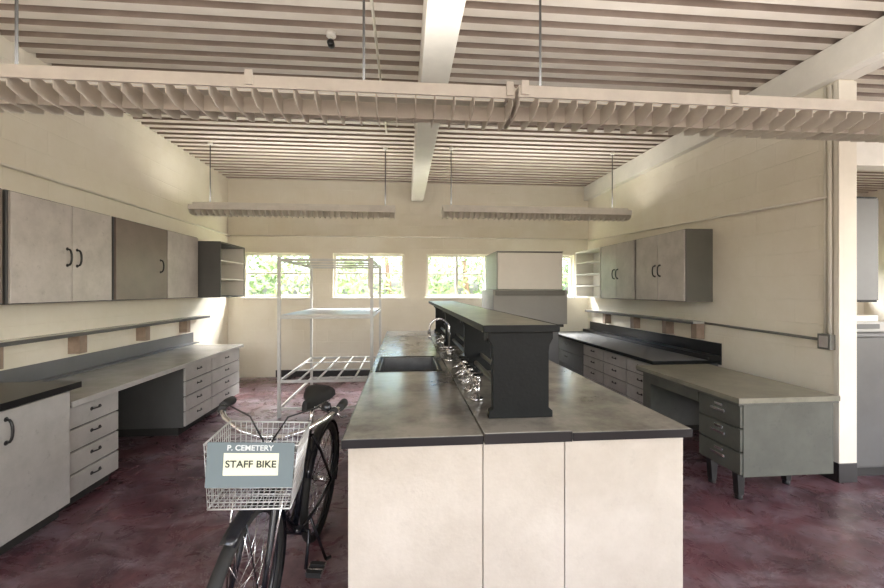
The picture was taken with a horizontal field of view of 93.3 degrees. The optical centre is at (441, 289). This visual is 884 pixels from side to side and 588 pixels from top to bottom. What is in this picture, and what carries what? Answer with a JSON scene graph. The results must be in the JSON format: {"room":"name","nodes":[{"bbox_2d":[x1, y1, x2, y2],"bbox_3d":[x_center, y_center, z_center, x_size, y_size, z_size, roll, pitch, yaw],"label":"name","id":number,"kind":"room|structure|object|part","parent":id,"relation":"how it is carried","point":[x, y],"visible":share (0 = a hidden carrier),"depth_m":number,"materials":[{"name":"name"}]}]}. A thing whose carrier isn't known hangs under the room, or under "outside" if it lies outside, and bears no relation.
{"room":"science laboratory","nodes":[
{"label":"science laboratory","id":0,"kind":"room"},
{"bbox_2d":[0,35,227,370],"bbox_3d":[-3.285,-0.250,2.017,0.200,3.500,10.610,0,0,-5],"label":"wall","id":1,"kind":"structure","parent":0,"point":[121,158],"depth_m":4.19,"materials":[{"name":"beige paint"}]},
{"bbox_2d":[0,188,1,304],"bbox_3d":[-3.047,-0.290,2.329,0.328,0.780,0.890,0,0,-5],"label":"upper cabinet","id":2,"kind":"object","parent":1,"relation":"attached to","point":[0,188],"visible":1,"depth_m":2.77,"materials":[{"name":"grey wood"}]},
{"bbox_2d":[1,189,111,304],"bbox_3d":[-3.114,-0.290,3.307,0.370,0.780,1.010,0,0,-5],"label":"upper cabinet","id":3,"kind":"object","parent":1,"relation":"attached to","point":[53,252],"visible":1,"depth_m":3.18,"materials":[{"name":"grey wood"}]},
{"bbox_2d":[0,315,209,368],"bbox_3d":[-3.269,0.471,3.821,0.154,0.197,4.600,0,0,-5],"label":"ledge shelf","id":4,"kind":"object","parent":1,"relation":"attached to","point":[77,340],"visible":1,"depth_m":3.77,"materials":[{"name":"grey wood"}]},
{"bbox_2d":[110,216,197,300],"bbox_3d":[-3.233,-0.290,4.622,0.370,0.780,1.570,0,0,-5],"label":"upper cabinet","id":5,"kind":"object","parent":1,"relation":"attached to","point":[149,262],"visible":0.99,"depth_m":4.39,"materials":[{"name":"grey wood"}]},
{"bbox_2d":[197,241,244,297],"bbox_3d":[-3.236,-0.270,5.862,0.588,0.740,0.840,0,0,-5],"label":"wall shelf","id":6,"kind":"object","parent":1,"relation":"attached to","point":[221,265],"visible":0.78,"depth_m":5.47,"materials":[{"name":"grey wood"}]},
{"bbox_2d":[0,162,587,239],"bbox_3d":[-0.053,-0.930,2.703,6.329,0.026,9.393,0,0,-5],"label":"conduit","id":7,"kind":"object","parent":1,"relation":"attached to","point":[1,163],"visible":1,"depth_m":6.44,"materials":[{"name":"beige metal"}]},
{"bbox_2d":[0,0,883,193],"bbox_3d":[2.789,-1.998,2.467,12.400,0.205,10.810,0,0,-5],"label":"ceiling","id":8,"kind":"structure","parent":0,"point":[690,46],"depth_m":3.37,"materials":[{"name":"paint"}]},
{"bbox_2d":[0,0,514,130],"bbox_3d":[-1.393,-1.409,2.157,3.515,0.969,0.372,0,0,-5],"label":"ceiling light","id":9,"kind":"object","parent":8,"relation":"hanging from","point":[34,89],"visible":1,"depth_m":2.12,"materials":[{"name":"white metal"}]},
{"bbox_2d":[188,142,394,219],"bbox_3d":[-1.900,-1.422,5.451,2.560,0.944,0.300,0,0,-5],"label":"ceiling light","id":10,"kind":"object","parent":8,"relation":"attached to","point":[208,209],"visible":1,"depth_m":5.37,"materials":[{"name":"white metal"}]},
{"bbox_2d":[326,30,335,48],"bbox_3d":[-0.815,-1.837,3.064,0.070,0.116,0.080,0,0,-5],"label":"security camera","id":11,"kind":"object","parent":8,"relation":"attached to","point":[331,34],"visible":1,"depth_m":3.04,"materials":[{"name":"white plastic"}]},
{"bbox_2d":[370,0,386,133],"bbox_3d":[-0.390,-1.870,1.973,0.022,0.022,6.000,0,0,-5],"label":"conduit","id":12,"kind":"object","parent":8,"relation":"attached to","point":[371,1],"depth_m":3.12,"materials":[{"name":"grey metal"}]},
{"bbox_2d":[411,0,465,200],"bbox_3d":[0.017,-1.731,2.361,0.210,0.322,10.100,0,0,-5],"label":"ceiling beam","id":13,"kind":"structure","parent":8,"relation":"attached to","point":[441,19],"depth_m":2.86,"materials":[{"name":"white paint"}]},
{"bbox_2d":[441,147,631,221],"bbox_3d":[1.271,-1.422,5.638,2.550,0.944,0.300,0,0,-5],"label":"ceiling light","id":14,"kind":"object","parent":8,"relation":"attached to","point":[612,214],"visible":1,"depth_m":5.56,"materials":[{"name":"white metal"}]},
{"bbox_2d":[504,0,883,142],"bbox_3d":[1.705,-1.407,2.408,2.670,0.974,0.372,0,0,-5],"label":"ceiling light","id":15,"kind":"object","parent":8,"relation":"attached to","point":[733,114],"visible":0.97,"depth_m":2.31,"materials":[{"name":"white metal"}]},
{"bbox_2d":[584,16,883,200],"bbox_3d":[3.170,-1.766,2.647,0.220,0.252,10.100,0,0,-5],"label":"ceiling beam","id":16,"kind":"structure","parent":8,"relation":"attached to","point":[860,53],"depth_m":3.45,"materials":[{"name":"white paint"}]},
{"bbox_2d":[0,376,883,587],"bbox_3d":[2.789,1.550,2.467,12.400,0.100,10.810,0,0,-5],"label":"floor","id":17,"kind":"structure","parent":0,"point":[150,525],"depth_m":2.62,"materials":[{"name":"red paint"}]},
{"bbox_2d":[0,381,81,554],"bbox_3d":[-2.737,1.055,1.851,0.822,0.890,1.820,0,0,-5],"label":"base cabinet","id":18,"kind":"object","parent":17,"relation":"on","point":[34,416],"visible":1,"depth_m":2.48,"materials":[{"name":"grey"}]},
{"bbox_2d":[0,332,243,511],"bbox_3d":[-3.005,1.050,4.349,0.776,0.900,3.195,0,0,-5],"label":"bench","id":19,"kind":"object","parent":17,"relation":"on","point":[167,386],"visible":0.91,"depth_m":4.25,"materials":[{"name":"grey"}]},
{"bbox_2d":[203,384,347,587],"bbox_3d":[-0.761,0.985,2.068,0.568,1.028,1.638,0,0,-17],"label":"bicycle","id":20,"kind":"object","parent":17,"relation":"on","point":[268,466],"visible":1,"depth_m":1.62,"materials":[{"name":"black metal"}]},
{"bbox_2d":[203,420,310,587],"bbox_3d":[-0.698,0.841,1.587,0.316,0.619,0.293,4,0,-8],"label":"wire basket","id":21,"kind":"object","parent":20,"relation":"on","point":[266,465],"depth_m":1.45,"materials":[{"name":"grey metal"}]},
{"bbox_3d":[-0.727,0.926,2.061,0.147,0.610,1.014,3,0,0],"label":"frame","id":22,"kind":"part","parent":20,"relation":"part of","materials":[{"name":"black metal"}]},
{"bbox_2d":[277,257,380,417],"bbox_3d":[-1.451,0.555,5.788,1.111,1.890,1.746,0,0,-5],"label":"storage rack","id":23,"kind":"object","parent":17,"relation":"on","point":[312,313],"visible":0.8,"depth_m":5.15,"materials":[{"name":"white metal"}]},
{"bbox_2d":[341,330,691,587],"bbox_3d":[0.141,1.044,3.894,1.483,0.913,4.370,0,0,-5],"label":"bench","id":24,"kind":"object","parent":17,"relation":"on","point":[442,493],"visible":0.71,"depth_m":1.76,"materials":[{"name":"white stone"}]},
{"bbox_2d":[375,356,441,371],"bbox_3d":[-0.271,0.715,3.379,0.490,0.251,0.660,0,0,-5],"label":"sink","id":25,"kind":"object","parent":24,"relation":"in","point":[410,363],"visible":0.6,"depth_m":3.67,"materials":[{"name":"metal"}]},
{"bbox_2d":[435,333,444,347],"bbox_3d":[-0.012,0.511,4.216,0.103,0.150,0.190,0,0,-5],"label":"tap","id":26,"kind":"object","parent":24,"relation":"on","point":[442,337],"visible":0.99,"depth_m":4.20,"materials":[{"name":"silver metal"}]},
{"bbox_2d":[428,318,453,361],"bbox_3d":[-0.012,0.406,3.413,0.207,0.359,0.181,0,0,-5],"label":"gooseneck faucet","id":27,"kind":"object","parent":24,"relation":"on","point":[448,347],"visible":1,"depth_m":3.40,"materials":[{"name":"silver metal"}]},
{"bbox_2d":[452,356,468,380],"bbox_3d":[0.125,0.511,2.702,0.103,0.150,0.190,0,0,-5],"label":"tap","id":28,"kind":"object","parent":24,"relation":"on","point":[464,359],"visible":0.88,"depth_m":2.69,"materials":[{"name":"silver metal"}]},
{"bbox_2d":[457,363,475,390],"bbox_3d":[0.149,0.511,2.443,0.103,0.150,0.190,0,0,-5],"label":"tap","id":29,"kind":"object","parent":24,"relation":"on","point":[467,372],"visible":0.76,"depth_m":2.43,"materials":[{"name":"silver metal"}]},
{"bbox_2d":[462,370,482,401],"bbox_3d":[0.169,0.511,2.224,0.103,0.150,0.190,0,0,-5],"label":"tap","id":30,"kind":"object","parent":24,"relation":"on","point":[476,380],"visible":1,"depth_m":2.21,"materials":[{"name":"silver metal"}]},
{"bbox_2d":[429,301,559,418],"bbox_3d":[0.172,0.372,3.949,0.355,0.428,4.166,0,0,-5],"label":"shelf","id":31,"kind":"object","parent":24,"relation":"on","point":[515,348],"visible":0.92,"depth_m":1.92,"materials":[{"name":"grey wood"}]},
{"bbox_2d":[482,251,566,363],"bbox_3d":[1.268,0.463,6.617,1.120,2.075,0.950,0,0,-5],"label":"fume hood","id":32,"kind":"object","parent":17,"relation":"on","point":[528,284],"visible":0.52,"depth_m":6.18,"materials":[{"name":"grey metal"}]},
{"bbox_2d":[559,321,721,430],"bbox_3d":[2.455,1.035,5.976,0.778,0.930,3.140,0,0,-5],"label":"bench","id":33,"kind":"object","parent":17,"relation":"on","point":[607,355],"visible":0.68,"depth_m":5.38,"materials":[{"name":"black stone"}]},
{"bbox_2d":[636,364,839,499],"bbox_3d":[2.374,1.125,3.554,0.770,0.750,1.290,0,0,-5],"label":"office desk","id":34,"kind":"object","parent":17,"relation":"on","point":[750,425],"visible":0.95,"depth_m":2.98,"materials":[{"name":"silver metal"}]},
{"bbox_2d":[857,332,883,475],"bbox_3d":[3.713,0.922,3.625,0.990,1.155,0.590,0,0,-5],"label":"storage cabinet","id":35,"kind":"object","parent":17,"relation":"on","point":[870,345],"visible":0.16,"depth_m":3.31,"materials":[{"name":"grey metal"}]},
{"bbox_2d":[857,314,883,331],"bbox_3d":[3.466,0.277,3.574,0.350,0.134,0.308,0,0,-5],"label":"printer","id":36,"kind":"object","parent":35,"relation":"on","point":[865,323],"visible":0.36,"depth_m":3.44,"materials":[{"name":"white plastic"}]},
{"bbox_2d":[228,179,863,377],"bbox_3d":[2.315,-0.250,7.751,11.990,3.500,0.200,0,0,-5],"label":"wall","id":37,"kind":"structure","parent":0,"point":[252,323],"depth_m":7.32,"materials":[{"name":"beige paint"}]},
{"bbox_2d":[240,253,311,298],"bbox_3d":[-2.838,-0.240,7.221,1.210,0.800,0.145,0,0,-5],"label":"window","id":38,"kind":"structure","parent":37,"relation":"in","point":[247,296],"depth_m":7.23,"materials":[{"name":"white paint"}]},
{"bbox_2d":[276,370,369,376],"bbox_3d":[-0.481,1.440,7.389,4.776,0.120,0.013,0,0,-5],"label":"baseboard","id":39,"kind":"structure","parent":37,"relation":"attached to","point":[283,372],"depth_m":7.25,"materials":[{"name":"black plastic"}]},
{"bbox_2d":[331,254,405,298],"bbox_3d":[-1.287,-0.240,7.361,1.295,0.800,0.145,0,0,-5],"label":"window","id":40,"kind":"structure","parent":37,"relation":"in","point":[335,255],"depth_m":7.38,"materials":[{"name":"white paint"}]},
{"bbox_2d":[425,254,485,298],"bbox_3d":[0.269,-0.240,7.502,1.170,0.800,0.145,0,0,-5],"label":"window","id":41,"kind":"structure","parent":37,"relation":"in","point":[456,296],"depth_m":7.52,"materials":[{"name":"white paint"}]},
{"bbox_2d":[562,255,575,298],"bbox_3d":[1.817,-0.240,7.643,1.260,0.800,0.145,0,0,-5],"label":"window","id":42,"kind":"structure","parent":37,"relation":"in","point":[569,296],"depth_m":7.72,"materials":[{"name":"white paint"}]},
{"bbox_2d":[588,79,853,460],"bbox_3d":[2.959,-0.250,5.474,0.130,3.500,4.450,0,0,-5],"label":"wall","id":43,"kind":"structure","parent":0,"point":[768,264],"depth_m":4.11,"materials":[{"name":"beige paint"}]},
{"bbox_2d":[576,247,600,297],"bbox_3d":[2.589,-0.270,6.997,0.328,0.800,0.930,0,0,-5],"label":"wall shelf","id":44,"kind":"object","parent":43,"relation":"attached to","point":[588,262],"visible":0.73,"depth_m":7.43,"materials":[{"name":"grey wood"}]},
{"bbox_2d":[601,240,636,299],"bbox_3d":[2.655,-0.270,6.029,0.370,0.800,0.970,0,0,-5],"label":"upper cabinet","id":45,"kind":"object","parent":43,"relation":"attached to","point":[618,261],"visible":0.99,"depth_m":5.92,"materials":[{"name":"grey wood"}]},
{"bbox_2d":[585,310,704,338],"bbox_3d":[2.760,0.452,6.074,0.154,0.197,2.800,0,0,-5],"label":"ledge shelf","id":46,"kind":"object","parent":43,"relation":"attached to","point":[697,327],"visible":1,"depth_m":5.25,"materials":[{"name":"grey wood"}]},
{"bbox_2d":[636,229,712,301],"bbox_3d":[2.745,-0.270,5.043,0.370,0.800,0.970,0,0,-5],"label":"upper cabinet","id":47,"kind":"object","parent":43,"relation":"attached to","point":[677,266],"visible":1,"depth_m":4.68,"materials":[{"name":"grey wood"}]},
{"bbox_2d":[587,84,832,339],"bbox_3d":[2.874,-0.604,5.470,0.030,2.032,4.385,0,0,-5],"label":"conduit","id":48,"kind":"object","parent":43,"relation":"attached to","point":[828,91],"visible":0.91,"depth_m":3.33,"materials":[{"name":"grey metal"}]},
{"bbox_2d":[817,333,834,349],"bbox_3d":[3.056,0.410,3.314,0.063,0.120,0.100,0,0,-5],"label":"outlet box","id":49,"kind":"object","parent":43,"relation":"attached to","point":[824,341],"visible":1,"depth_m":3.29,"materials":[{"name":"grey metal"}]},
{"bbox_2d":[819,461,837,481],"bbox_3d":[3.036,1.425,3.820,0.013,0.150,1.139,0,0,-5],"label":"baseboard","id":50,"kind":"structure","parent":43,"relation":"attached to","point":[834,476],"depth_m":3.27,"materials":[{"name":"black plastic"}]},
{"bbox_2d":[834,80,856,482],"bbox_3d":[3.159,-0.065,3.267,0.158,3.130,0.044,0,0,-5],"label":"column","id":51,"kind":"structure","parent":43,"relation":"attached to","point":[845,152],"depth_m":3.25,"materials":[{"name":"beige paint"}]},
{"bbox_2d":[857,197,877,301],"bbox_3d":[3.743,-0.400,4.230,1.100,1.040,0.350,0,0,-5],"label":"upper cabinet","id":52,"kind":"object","parent":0,"point":[867,207],"depth_m":4.09,"materials":[{"name":"grey wood"}]},
{"bbox_2d":[857,141,883,170],"bbox_3d":[5.813,-1.706,5.246,5.274,0.372,0.200,0,0,-5],"label":"ceiling beam","id":53,"kind":"structure","parent":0,"point":[870,155],"depth_m":5.10,"materials":[{"name":"white paint"}]},
{"bbox_2d":[864,189,883,320],"bbox_3d":[8.855,-0.250,3.117,0.200,3.500,10.610,0,0,-5],"label":"wall","id":54,"kind":"structure","parent":0,"point":[870,308],"depth_m":7.91,"materials":[{"name":"beige paint"}]},
{"label":"outside","id":55,"kind":"structure","parent":0,"visible":0},
{"bbox_3d":[2.603,1.750,26.674,70.000,0.200,37.340,0,0,-5],"label":"ground","id":56,"kind":"structure","parent":55,"visible":0},
{"bbox_2d":[248,256,284,294],"bbox_3d":[-6.681,-0.328,12.445,3.850,4.074,2.756,0,0,-5],"label":"tree","id":57,"kind":"object","parent":56,"relation":"on","point":[258,290],"visible":0.09,"depth_m":12.58,"materials":[{"name":"green plant"}]},
{"bbox_2d":[248,256,367,294],"bbox_3d":[-3.675,-0.006,11.698,3.260,3.433,2.306,0,0,-5],"label":"tree","id":58,"kind":"object","parent":56,"relation":"on","point":[352,288],"visible":0.3,"depth_m":11.35,"materials":[{"name":"green plant"}]},
{"bbox_2d":[337,256,440,294],"bbox_3d":[-1.826,-0.317,13.909,3.806,4.051,2.683,0,0,-5],"label":"tree","id":59,"kind":"object","parent":56,"relation":"on","point":[387,284],"visible":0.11,"depth_m":13.43,"materials":[{"name":"green plant"}]},
{"bbox_2d":[429,257,483,294],"bbox_3d":[0.652,-0.051,12.625,3.057,3.522,2.202,0,0,-5],"label":"tree","id":60,"kind":"object","parent":56,"relation":"on","point":[436,285],"visible":0.29,"depth_m":12.08,"materials":[{"name":"green plant"}]},
{"bbox_2d":[475,257,568,293],"bbox_3d":[2.954,-0.338,13.770,3.828,4.093,2.737,0,0,-5],"label":"tree","id":61,"kind":"object","parent":56,"relation":"on","point":[564,271],"visible":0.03,"depth_m":13.45,"materials":[{"name":"green plant"}]}
]}

